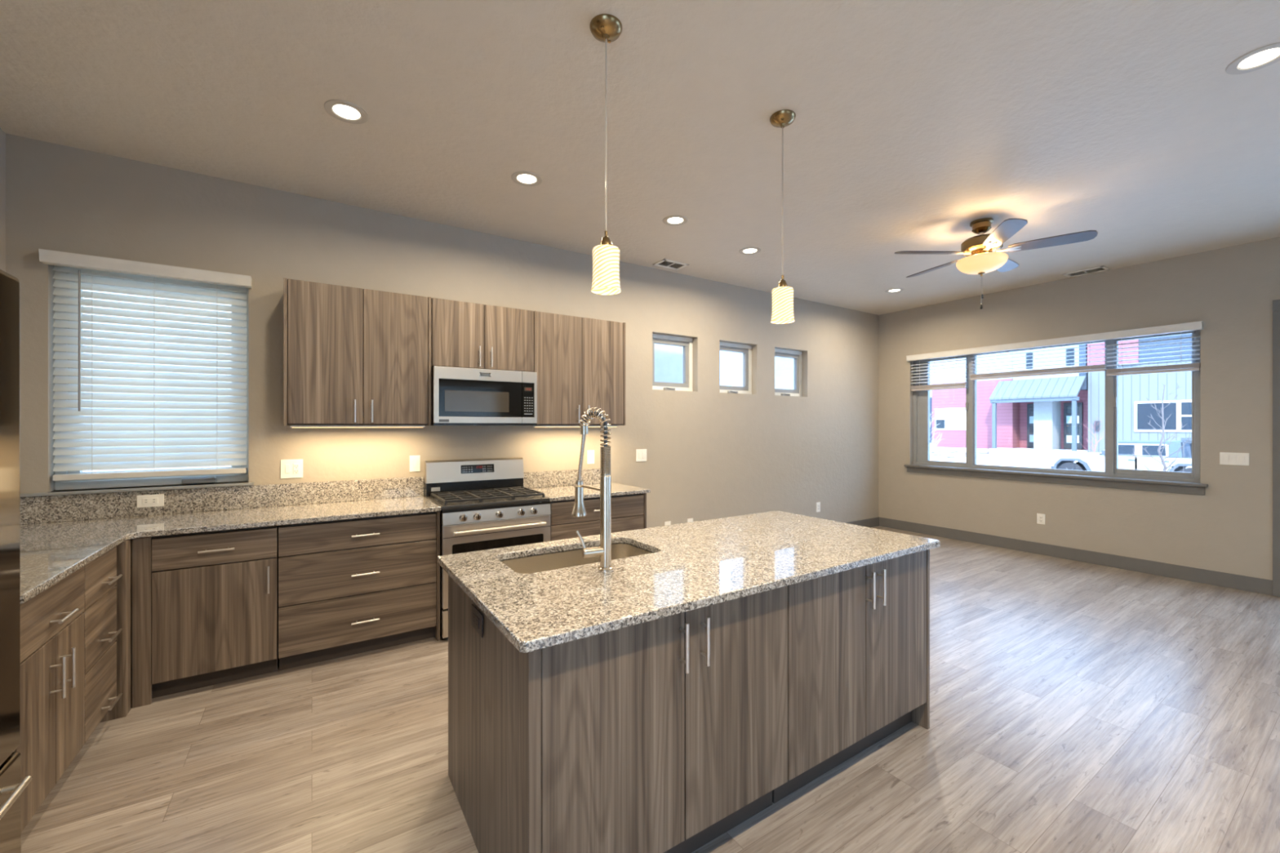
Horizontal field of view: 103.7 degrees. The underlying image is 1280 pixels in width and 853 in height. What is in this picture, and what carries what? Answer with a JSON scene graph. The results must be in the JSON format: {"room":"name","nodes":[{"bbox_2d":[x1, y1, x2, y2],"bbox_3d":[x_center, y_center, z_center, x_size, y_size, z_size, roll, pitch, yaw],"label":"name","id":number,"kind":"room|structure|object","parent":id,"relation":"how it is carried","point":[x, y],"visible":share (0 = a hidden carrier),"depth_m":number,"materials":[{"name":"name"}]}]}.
{"room":"kitchen","nodes":[
{"label":"kitchen","id":0,"kind":"room"},
{"bbox_2d":[0,128,5,271],"bbox_3d":[-1.547,-0.077,-0.383,0.170,3.084,7.450,0,0,-33],"label":"wall","id":1,"kind":"structure","parent":0,"point":[2,135],"depth_m":2.76,"materials":[{"name":"paint"}]},
{"bbox_2d":[5,133,878,666],"bbox_3d":[-0.055,-0.077,5.141,8.710,3.084,0.170,0,0,-33],"label":"wall","id":2,"kind":"structure","parent":0,"point":[712,454],"depth_m":4.16,"materials":[{"name":"paint"}]},
{"bbox_2d":[20,271,254,497],"bbox_3d":[-3.086,-0.279,3.131,1.094,1.352,0.202,0,0,-33],"label":"window","id":3,"kind":"structure","parent":2,"relation":"in","point":[72,486],"depth_m":3.14,"materials":[{"name":"white plastic"}]},
{"bbox_2d":[38,248,252,480],"bbox_3d":[-2.995,-0.334,3.112,0.938,1.306,0.130,0,0,-33],"label":"window blind","id":4,"kind":"object","parent":3,"relation":"attached to","point":[163,431],"visible":1,"depth_m":3.11,"materials":[{"name":"white plastic"}]},
{"bbox_2d":[20,476,423,524],"bbox_3d":[-2.594,0.475,3.368,2.132,0.152,0.020,0,0,-33],"label":"backsplash","id":5,"kind":"structure","parent":2,"relation":"attached to","point":[64,508],"depth_m":3.25,"materials":[{"name":"stone"}]},
{"bbox_2d":[280,458,302,478],"bbox_3d":[-2.418,0.299,3.490,0.128,0.130,0.010,0,0,-33],"label":"light switch","id":6,"kind":"object","parent":2,"relation":"attached to","point":[290,468],"visible":1,"depth_m":3.49,"materials":[{"name":"white plastic"}]},
{"bbox_2d":[293,463,299,473],"bbox_3d":[-2.397,0.299,3.503,0.036,0.070,0.005,0,0,-33],"label":"receptacle","id":7,"kind":"object","parent":6,"relation":"attached to","point":[295,466],"depth_m":3.50,"materials":[{"name":"white plastic"}]},
{"bbox_2d":[283,277,431,425],"bbox_3d":[-1.979,-0.472,3.563,0.885,0.939,0.370,0,0,-33],"label":"upper cabinet","id":8,"kind":"object","parent":2,"relation":"attached to","point":[353,356],"visible":0.98,"depth_m":3.42,"materials":[{"name":"laminate"}]},
{"bbox_2d":[289,425,424,427],"bbox_3d":[-1.949,0.005,3.516,0.820,0.016,0.050,0,0,-33],"label":"light","id":9,"kind":"object","parent":8,"relation":"attached to","point":[291,426],"visible":1,"depth_m":3.48,"materials":[{"name":"white plastic"}]},
{"bbox_2d":[337,426,423,427],"bbox_3d":[-1.949,0.012,3.516,0.800,0.002,0.040,0,0,-33],"label":"diffuser","id":10,"kind":"object","parent":9,"relation":"attached to","point":[338,427],"depth_m":3.56,"materials":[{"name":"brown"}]},
{"bbox_2d":[409,455,420,471],"bbox_3d":[-1.757,0.295,3.922,0.077,0.127,0.010,0,0,-33],"label":"light switch","id":11,"kind":"object","parent":2,"relation":"attached to","point":[415,460],"visible":1,"depth_m":3.92,"materials":[{"name":"white plastic"}]},
{"bbox_2d":[431,297,533,372],"bbox_3d":[-1.275,-0.688,4.022,0.787,0.506,0.369,0,0,-33],"label":"upper cabinet","id":12,"kind":"object","parent":2,"relation":"attached to","point":[464,335],"visible":0.98,"depth_m":3.88,"materials":[{"name":"laminate"}]},
{"bbox_2d":[431,365,537,425],"bbox_3d":[-1.268,-0.216,4.007,0.784,0.431,0.399,0,0,-33],"label":"microwave","id":13,"kind":"object","parent":12,"relation":"attached to","point":[460,396],"visible":0.99,"depth_m":3.82,"materials":[{"name":"silver metal"}]},
{"bbox_2d":[523,468,599,488],"bbox_3d":[-0.683,0.480,4.615,0.858,0.142,0.020,0,0,-33],"label":"backsplash","id":14,"kind":"structure","parent":2,"relation":"attached to","point":[590,476],"depth_m":4.57,"materials":[{"name":"stone"}]},
{"bbox_2d":[533,311,625,425],"bbox_3d":[-0.576,-0.472,4.479,0.872,0.939,0.370,0,0,-33],"label":"upper cabinet","id":15,"kind":"object","parent":2,"relation":"attached to","point":[580,362],"visible":0.68,"depth_m":4.33,"materials":[{"name":"laminate"}]},
{"bbox_2d":[533,425,617,426],"bbox_3d":[-0.551,0.005,4.429,0.800,0.016,0.050,0,0,-33],"label":"light","id":16,"kind":"object","parent":15,"relation":"attached to","point":[533,425],"visible":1,"depth_m":4.35,"materials":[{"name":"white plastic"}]},
{"bbox_2d":[586,449,594,463],"bbox_3d":[-0.466,0.297,4.765,0.077,0.130,0.010,0,0,-33],"label":"light switch","id":17,"kind":"object","parent":2,"relation":"attached to","point":[590,454],"visible":1,"depth_m":4.76,"materials":[{"name":"white plastic"}]},
{"bbox_2d":[635,448,646,462],"bbox_3d":[0.016,0.299,5.079,0.128,0.124,0.010,0,0,-33],"label":"light switch","id":18,"kind":"object","parent":2,"relation":"attached to","point":[641,454],"visible":1,"depth_m":5.08,"materials":[{"name":"white plastic"}]},
{"bbox_2d":[664,520,671,525],"bbox_3d":[0.292,1.065,5.260,0.077,0.125,0.009,0,0,-33],"label":"wall outlet","id":19,"kind":"object","parent":2,"relation":"attached to","point":[666,523],"visible":0.32,"depth_m":5.25,"materials":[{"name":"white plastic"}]},
{"bbox_2d":[652,333,692,391],"bbox_3d":[0.324,-0.669,5.405,0.599,0.595,0.122,0,0,-33],"label":"window","id":20,"kind":"structure","parent":2,"relation":"in","point":[686,343],"depth_m":5.46,"materials":[{"name":"white plastic"}]},
{"bbox_2d":[687,518,693,522],"bbox_3d":[0.543,1.065,5.424,0.077,0.125,0.009,0,0,-33],"label":"wall outlet","id":21,"kind":"object","parent":2,"relation":"attached to","point":[689,520],"visible":0.34,"depth_m":5.42,"materials":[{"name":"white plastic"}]},
{"bbox_2d":[720,342,751,394],"bbox_3d":[1.093,-0.669,5.907,0.597,0.595,0.122,0,0,-33],"label":"window","id":22,"kind":"structure","parent":2,"relation":"in","point":[746,350],"depth_m":6.01,"materials":[{"name":"white plastic"}]},
{"bbox_2d":[774,348,802,396],"bbox_3d":[1.854,-0.669,6.404,0.613,0.595,0.122,0,0,-33],"label":"window","id":23,"kind":"structure","parent":2,"relation":"in","point":[797,355],"depth_m":6.51,"materials":[{"name":"white plastic"}]},
{"bbox_2d":[816,502,820,512],"bbox_3d":[2.343,1.070,6.600,0.080,0.128,0.009,0,0,-33],"label":"wall outlet","id":24,"kind":"object","parent":2,"relation":"attached to","point":[818,504],"visible":1,"depth_m":6.59,"materials":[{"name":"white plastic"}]},
{"bbox_2d":[844,516,879,527],"bbox_3d":[1.613,1.400,6.120,4.473,0.130,0.016,0,0,-33],"label":"baseboard","id":25,"kind":"structure","parent":2,"relation":"attached to","point":[874,522],"depth_m":7.19,"materials":[{"name":"grey paint"}]},
{"bbox_2d":[0,0,1279,315],"bbox_3d":[2.028,-3.202,1.951,8.710,3.166,7.790,0,0,-33],"label":"ceiling","id":26,"kind":"structure","parent":0,"point":[916,122],"depth_m":2.64,"materials":[{"name":"paint"}]},
{"bbox_2d":[324,99,368,124],"bbox_3d":[-1.514,-1.626,2.594,0.200,0.026,0.200,0,0,-33],"label":"recessed light","id":27,"kind":"object","parent":26,"relation":"in","point":[346,109],"visible":1,"depth_m":2.59,"materials":[{"name":"beige plastic"}]},
{"bbox_2d":[511,171,542,186],"bbox_3d":[-0.742,-1.626,3.295,0.200,0.026,0.200,0,0,-33],"label":"recessed light","id":28,"kind":"object","parent":26,"relation":"in","point":[527,177],"visible":0.99,"depth_m":3.29,"materials":[{"name":"beige plastic"}]},
{"bbox_2d":[589,13,622,294],"bbox_3d":[-0.138,-1.083,2.041,0.132,1.072,0.132,0,0,-33],"label":"pendant light","id":29,"kind":"object","parent":26,"relation":"hanging from","point":[605,28],"visible":1,"depth_m":2.01,"materials":[{"name":"white glass"}]},
{"bbox_2d":[653,258,688,270],"bbox_3d":[0.311,-1.615,5.040,0.308,0.008,0.200,0,0,-33],"label":"ceiling vent","id":30,"kind":"object","parent":26,"relation":"in","point":[664,263],"visible":1,"depth_m":5.03,"materials":[{"name":"white plastic"}]},
{"bbox_2d":[662,215,688,226],"bbox_3d":[0.279,-1.626,3.963,0.200,0.026,0.200,0,0,-33],"label":"recessed light","id":31,"kind":"object","parent":26,"relation":"in","point":[673,220],"visible":0.98,"depth_m":3.96,"materials":[{"name":"beige"}]},
{"bbox_2d":[738,247,760,254],"bbox_3d":[1.019,-1.626,4.653,0.200,0.026,0.200,0,0,-33],"label":"recessed light","id":32,"kind":"object","parent":26,"relation":"in","point":[748,251],"visible":0.98,"depth_m":4.65,"materials":[{"name":"beige"}]},
{"bbox_2d":[769,109,795,324],"bbox_3d":[0.749,-1.083,2.639,0.132,1.072,0.132,0,0,-33],"label":"pendant light","id":33,"kind":"object","parent":26,"relation":"hanging from","point":[783,295],"visible":1,"depth_m":2.61,"materials":[{"name":"white glass"}]},
{"bbox_2d":[884,288,903,293],"bbox_3d":[3.047,-1.626,6.016,0.200,0.026,0.200,0,0,-33],"label":"recessed light","id":34,"kind":"object","parent":26,"relation":"in","point":[895,290],"visible":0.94,"depth_m":6.00,"materials":[{"name":"beige plastic"}]},
{"bbox_2d":[894,217,1097,309],"bbox_3d":[2.740,-1.272,4.023,1.282,0.694,1.312,0,0,-33],"label":"ceiling fan","id":35,"kind":"object","parent":26,"relation":"hanging from","point":[984,254],"visible":1,"depth_m":3.87,"materials":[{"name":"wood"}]},
{"bbox_2d":[1062,266,1110,277],"bbox_3d":[4.685,-1.615,5.280,0.200,0.008,0.340,0,0,-33],"label":"ceiling vent","id":36,"kind":"object","parent":26,"relation":"in","point":[1100,268],"visible":1,"depth_m":5.27,"materials":[{"name":"white plastic"}]},
{"bbox_2d":[1225,42,1279,75],"bbox_3d":[2.734,-1.626,2.215,0.200,0.026,0.200,0,0,-33],"label":"recessed light","id":37,"kind":"object","parent":26,"relation":"in","point":[1264,54],"visible":0.98,"depth_m":2.22,"materials":[{"name":"beige"}]},
{"bbox_2d":[21,525,1279,852],"bbox_3d":[2.028,1.615,1.951,8.710,0.300,7.790,0,0,-33],"label":"floor","id":38,"kind":"structure","parent":0,"point":[1076,706],"depth_m":2.24,"materials":[{"name":"brown wood"}]},
{"bbox_2d":[0,269,32,852],"bbox_3d":[-1.988,0.492,1.098,0.671,1.945,0.903,0,0,-33],"label":"refrigerator","id":39,"kind":"object","parent":38,"relation":"on","point":[11,785],"visible":1,"depth_m":1.56,"materials":[{"name":"black metal"}]},
{"bbox_2d":[13,565,84,831],"bbox_3d":[-2.451,1.024,1.752,0.639,0.881,0.588,0,0,-33],"label":"base cabinet","id":40,"kind":"object","parent":38,"relation":"on","point":[52,621],"visible":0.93,"depth_m":1.87,"materials":[{"name":"laminate"}]},
{"bbox_2d":[82,546,122,742],"bbox_3d":[-2.730,1.024,2.179,0.639,0.881,0.420,0,0,-33],"label":"base cabinet","id":41,"kind":"object","parent":38,"relation":"on","point":[101,633],"visible":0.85,"depth_m":2.31,"materials":[{"name":"laminate"}]},
{"bbox_2d":[100,538,130,722],"bbox_3d":[-2.664,1.024,2.527,0.131,0.882,0.080,0,0,-33],"label":"cabinet filler","id":42,"kind":"object","parent":38,"relation":"on","point":[122,708],"visible":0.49,"depth_m":2.52,"materials":[{"name":"laminate"}]},
{"bbox_2d":[132,525,279,707],"bbox_3d":[-2.534,1.024,3.009,0.611,0.881,0.649,0,0,-33],"label":"base cabinet","id":43,"kind":"object","parent":38,"relation":"on","point":[205,605],"visible":0.91,"depth_m":2.76,"materials":[{"name":"laminate"}]},
{"bbox_2d":[278,511,439,671],"bbox_3d":[-1.897,1.024,3.425,0.898,0.881,0.650,0,0,-33],"label":"base cabinet","id":44,"kind":"object","parent":38,"relation":"on","point":[347,587],"visible":0.97,"depth_m":3.16,"materials":[{"name":"laminate"}]},
{"bbox_2d":[20,476,440,604],"bbox_3d":[-2.122,0.490,2.626,2.153,0.182,1.778,0,0,-33],"label":"countertop","id":45,"kind":"structure","parent":44,"relation":"on","point":[60,535],"depth_m":2.99,"materials":[{"name":"stone"}]},
{"bbox_2d":[136,493,164,507],"bbox_3d":[-3.004,0.461,3.082,0.122,0.076,0.009,0,0,-33],"label":"wall outlet","id":46,"kind":"object","parent":45,"relation":"attached to","point":[144,500],"visible":1,"depth_m":3.08,"materials":[{"name":"white plastic"}]},
{"bbox_2d":[142,497,158,504],"bbox_3d":[-3.003,0.461,3.081,0.070,0.036,0.005,0,0,-33],"label":"receptacle","id":47,"kind":"object","parent":46,"relation":"attached to","point":[145,500],"depth_m":3.08,"materials":[{"name":"white plastic"}]},
{"bbox_2d":[424,457,551,638],"bbox_3d":[-1.166,0.869,3.849,0.781,1.192,0.720,0,0,-33],"label":"gas range","id":48,"kind":"object","parent":38,"relation":"on","point":[485,504],"visible":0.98,"depth_m":3.70,"materials":[{"name":"silver metal"}]},
{"bbox_2d":[426,489,550,510],"bbox_3d":[-1.164,0.559,3.846,0.781,0.028,0.567,0,0,-33],"label":"cooktop","id":49,"kind":"object","parent":48,"relation":"in","point":[488,504],"depth_m":3.67,"materials":[{"name":"metal"}]},
{"bbox_2d":[549,493,646,541],"bbox_3d":[-0.479,1.024,4.351,0.905,0.881,0.650,0,0,-33],"label":"base cabinet","id":50,"kind":"object","parent":38,"relation":"on","point":[628,512],"visible":0.17,"depth_m":4.08,"materials":[{"name":"laminate"}]},
{"bbox_2d":[523,468,650,501],"bbox_3d":[-0.480,0.495,4.372,0.933,0.172,0.650,0,0,-33],"label":"countertop","id":51,"kind":"structure","parent":50,"relation":"on","point":[557,485],"depth_m":4.46,"materials":[{"name":"stone"}]},
{"bbox_2d":[448,574,787,852],"bbox_3d":[-0.114,1.025,1.978,1.015,0.880,0.973,0,0,-33],"label":"base cabinet","id":52,"kind":"object","parent":38,"relation":"on","point":[668,734],"visible":0.77,"depth_m":1.58,"materials":[{"name":"laminate"}]},
{"bbox_2d":[471,604,483,637],"bbox_3d":[-0.558,0.665,1.716,0.009,0.075,0.130,0,0,-33],"label":"wall outlet","id":53,"kind":"object","parent":52,"relation":"attached to","point":[477,616],"visible":1,"depth_m":1.70,"materials":[{"name":"brown plastic"}]},
{"bbox_2d":[472,612,479,629],"bbox_3d":[-0.559,0.665,1.715,0.005,0.036,0.070,0,0,-33],"label":"receptacle","id":54,"kind":"object","parent":53,"relation":"attached to","point":[475,615],"depth_m":1.71,"materials":[{"name":"brown plastic"}]},
{"bbox_2d":[772,549,929,803],"bbox_3d":[0.736,1.024,2.533,1.008,0.881,0.973,0,0,-33],"label":"base cabinet","id":55,"kind":"object","parent":38,"relation":"on","point":[859,637],"visible":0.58,"depth_m":2.12,"materials":[{"name":"laminate"}]},
{"bbox_2d":[437,511,939,653],"bbox_3d":[0.296,0.566,2.271,2.090,0.030,1.017,0,0,-33],"label":"countertop","id":56,"kind":"structure","parent":55,"relation":"on","point":[694,565],"depth_m":1.92,"materials":[{"name":"stone"}]},
{"bbox_2d":[500,542,653,573],"bbox_3d":[-0.259,0.693,2.180,0.700,0.221,0.385,0,0,-33],"label":"sink","id":57,"kind":"object","parent":56,"relation":"in","point":[568,558],"visible":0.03,"depth_m":2.31,"materials":[{"name":"metal"}]},
{"bbox_2d":[571,407,613,571],"bbox_3d":[-0.208,0.239,1.973,0.142,0.624,0.210,0,0,-33],"label":"faucet","id":58,"kind":"object","parent":56,"relation":"on","point":[604,550],"visible":1,"depth_m":1.92,"materials":[{"name":"silver metal"}]},
{"bbox_2d":[878,236,1279,580],"bbox_3d":[5.604,-0.077,4.285,0.170,3.084,7.450,0,0,-33],"label":"wall","id":59,"kind":"structure","parent":0,"point":[1233,290],"depth_m":5.06,"materials":[{"name":"paint"}]},
{"bbox_2d":[1036,513,1044,524],"bbox_3d":[4.562,1.061,5.716,0.009,0.118,0.077,0,0,-33],"label":"wall outlet","id":60,"kind":"object","parent":59,"relation":"attached to","point":[1040,517],"visible":1,"depth_m":5.72,"materials":[{"name":"white plastic"}]},
{"bbox_2d":[1039,515,1043,522],"bbox_3d":[4.561,1.061,5.715,0.005,0.070,0.036,0,0,-33],"label":"receptacle","id":61,"kind":"object","parent":60,"relation":"attached to","point":[1041,517],"depth_m":5.71,"materials":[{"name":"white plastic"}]},
{"bbox_2d":[906,321,1203,361],"bbox_3d":[4.466,-0.931,5.817,0.060,0.072,2.758,0,0,-33],"label":"blind valance","id":62,"kind":"object","parent":59,"relation":"attached to","point":[1195,326],"visible":1,"depth_m":5.46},
{"bbox_2d":[903,329,1208,495],"bbox_3d":[4.535,-0.155,5.868,0.210,1.600,2.832,0,0,-33],"label":"window","id":63,"kind":"structure","parent":59,"relation":"in","point":[1113,477],"depth_m":5.42,"materials":[{"name":"plastic"}]},
{"bbox_2d":[911,359,967,391],"bbox_3d":[3.968,-0.693,6.696,0.052,0.425,0.695,0,0,-33],"label":"window blind","id":64,"kind":"object","parent":63,"relation":"attached to","point":[955,385],"visible":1,"depth_m":6.66,"materials":[{"name":"white plastic"}]},
{"bbox_2d":[969,342,1106,380],"bbox_3d":[4.540,-0.740,5.819,0.052,0.330,1.290,0,0,-33],"label":"window blind","id":65,"kind":"object","parent":63,"relation":"attached to","point":[1091,368],"visible":1,"depth_m":5.73,"materials":[{"name":"white plastic"}]},
{"bbox_2d":[1106,332,1199,376],"bbox_3d":[5.079,-0.713,4.994,0.052,0.385,0.660,0,0,-33],"label":"window blind","id":66,"kind":"object","parent":63,"relation":"attached to","point":[1187,366],"visible":1,"depth_m":4.96,"materials":[{"name":"white plastic"}]},
{"bbox_2d":[878,516,1272,595],"bbox_3d":[4.475,1.400,5.844,0.016,0.130,3.604,0,0,-33],"label":"baseboard","id":67,"kind":"structure","parent":59,"relation":"attached to","point":[1259,585],"depth_m":5.27,"materials":[{"name":"grey paint"}]},
{"bbox_2d":[1219,452,1248,465],"bbox_3d":[5.344,0.298,4.518,0.010,0.112,0.172,0,0,-33],"label":"light switch","id":68,"kind":"object","parent":59,"relation":"attached to","point":[1225,458],"visible":1,"depth_m":4.52,"materials":[{"name":"white plastic"}]},
{"bbox_2d":[1272,299,1279,596],"bbox_3d":[5.814,0.193,3.873,0.119,2.545,1.160,0,0,-33],"label":"door","id":69,"kind":"structure","parent":59,"relation":"in","point":[1276,304],"depth_m":4.31,"materials":[{"name":"grey paint"}]},
{"label":"outside","id":70,"kind":"structure","parent":0,"visible":0},
{"bbox_3d":[-17.775,1.940,6.309,37.130,0.250,90.000,0,0,-33],"label":"ground","id":71,"kind":"structure","parent":70,"visible":0},
{"bbox_2d":[82,289,682,471],"bbox_3d":[-4.436,-0.735,8.240,9.980,5.200,5.750,0,0,-33],"label":"house","id":72,"kind":"structure","parent":71,"relation":"on","point":[668,358],"depth_m":4.96,"materials":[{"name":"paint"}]},
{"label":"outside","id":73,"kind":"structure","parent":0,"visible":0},
{"bbox_2d":[929,443,1191,468],"bbox_3d":[19.905,1.825,30.910,52.870,1.040,90.000,0,0,-33],"label":"ground","id":74,"kind":"structure","parent":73,"point":[982,459],"depth_m":26.84,"materials":[{"name":"white snow"}]},
{"bbox_2d":[730,351,794,389],"bbox_3d":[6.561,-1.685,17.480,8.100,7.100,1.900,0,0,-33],"label":"house","id":75,"kind":"structure","parent":74,"relation":"on","point":[784,366],"depth_m":15.16,"materials":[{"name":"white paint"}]},
{"bbox_2d":[929,397,932,443],"bbox_3d":[23.360,-0.185,41.047,6.000,3.900,8.800,0,0,-33],"label":"house","id":76,"kind":"structure","parent":74,"relation":"on","point":[931,398],"depth_m":37.80,"materials":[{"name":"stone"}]},
{"bbox_2d":[929,448,940,453],"bbox_3d":[17.874,1.562,30.405,0.431,0.319,0.556,0,0,-33],"label":"rock","id":77,"kind":"object","parent":74,"relation":"on","point":[934,450],"visible":0.61,"depth_m":30.28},
{"bbox_2d":[929,410,944,454],"bbox_3d":[16.739,0.573,29.048,1.768,3.288,1.451,0,0,-33],"label":"bush","id":78,"kind":"object","parent":74,"relation":"on","point":[934,411],"visible":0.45,"depth_m":28.88,"materials":[{"name":"white plant"}]},
{"bbox_2d":[933,452,942,455],"bbox_3d":[17.623,1.694,29.782,0.311,0.245,0.498,0,0,-33],"label":"rock","id":79,"kind":"object","parent":74,"relation":"on","point":[935,453],"visible":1,"depth_m":29.68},
{"bbox_2d":[946,448,957,453],"bbox_3d":[18.569,1.504,29.862,0.414,0.315,0.617,0,0,-33],"label":"rock","id":80,"kind":"object","parent":74,"relation":"on","point":[952,450],"visible":0.99,"depth_m":29.73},
{"bbox_2d":[932,351,1019,448],"bbox_3d":[23.081,-2.635,32.273,8.060,8.800,4.390,0,0,-33],"label":"townhouse","id":81,"kind":"structure","parent":74,"relation":"on","point":[948,406],"depth_m":29.71,"materials":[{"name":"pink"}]},
{"bbox_2d":[977,449,989,453],"bbox_3d":[19.503,1.497,28.512,0.393,0.304,0.556,0,0,-33],"label":"rock","id":82,"kind":"object","parent":74,"relation":"on","point":[980,451],"visible":0.98,"depth_m":28.37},
{"bbox_2d":[989,344,1088,457],"bbox_3d":[24.445,-2.535,28.959,9.400,9.000,3.870,0,0,-33],"label":"townhouse","id":83,"kind":"structure","parent":74,"relation":"on","point":[1054,408],"depth_m":26.76,"materials":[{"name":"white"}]},
{"bbox_2d":[1075,417,1104,453],"bbox_3d":[21.688,0.611,23.998,1.502,2.213,1.101,0,0,-19],"label":"bush","id":84,"kind":"object","parent":74,"relation":"on","point":[1100,417],"visible":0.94,"depth_m":23.98,"materials":[{"name":"white plant"}]},
{"bbox_2d":[1050,437,1191,472],"bbox_3d":[19.483,1.390,19.319,1.950,1.910,5.550,0,0,-33],"label":"vehicle","id":85,"kind":"object","parent":74,"relation":"on","point":[1086,461],"visible":0.35,"depth_m":18.97,"materials":[{"name":"white paint"}]},
{"bbox_2d":[1181,437,1191,440],"bbox_3d":[19.713,0.490,18.006,0.300,0.110,0.400,0,0,-33],"label":"roof light","id":86,"kind":"object","parent":85,"relation":"on","point":[1182,438],"depth_m":17.99,"materials":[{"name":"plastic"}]},
{"bbox_2d":[1087,333,1191,453],"bbox_3d":[30.130,-2.635,21.421,8.120,8.800,14.930,0,0,-33],"label":"townhouse","id":87,"kind":"structure","parent":74,"relation":"on","point":[1134,390],"depth_m":23.77,"materials":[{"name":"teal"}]},
{"bbox_2d":[1094,421,1099,431],"bbox_3d":[22.906,0.015,25.178,0.130,0.500,0.160,0,0,-33],"label":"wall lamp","id":88,"kind":"object","parent":87,"relation":"attached to","point":[1097,423],"depth_m":25.11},
{"bbox_2d":[1128,383,1190,471],"bbox_3d":[13.473,0.631,12.792,1.121,3.534,1.194,0,0,13],"label":"bare tree","id":89,"kind":"object","parent":74,"relation":"on","point":[1159,448],"visible":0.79,"depth_m":12.95,"materials":[{"name":"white plant"}]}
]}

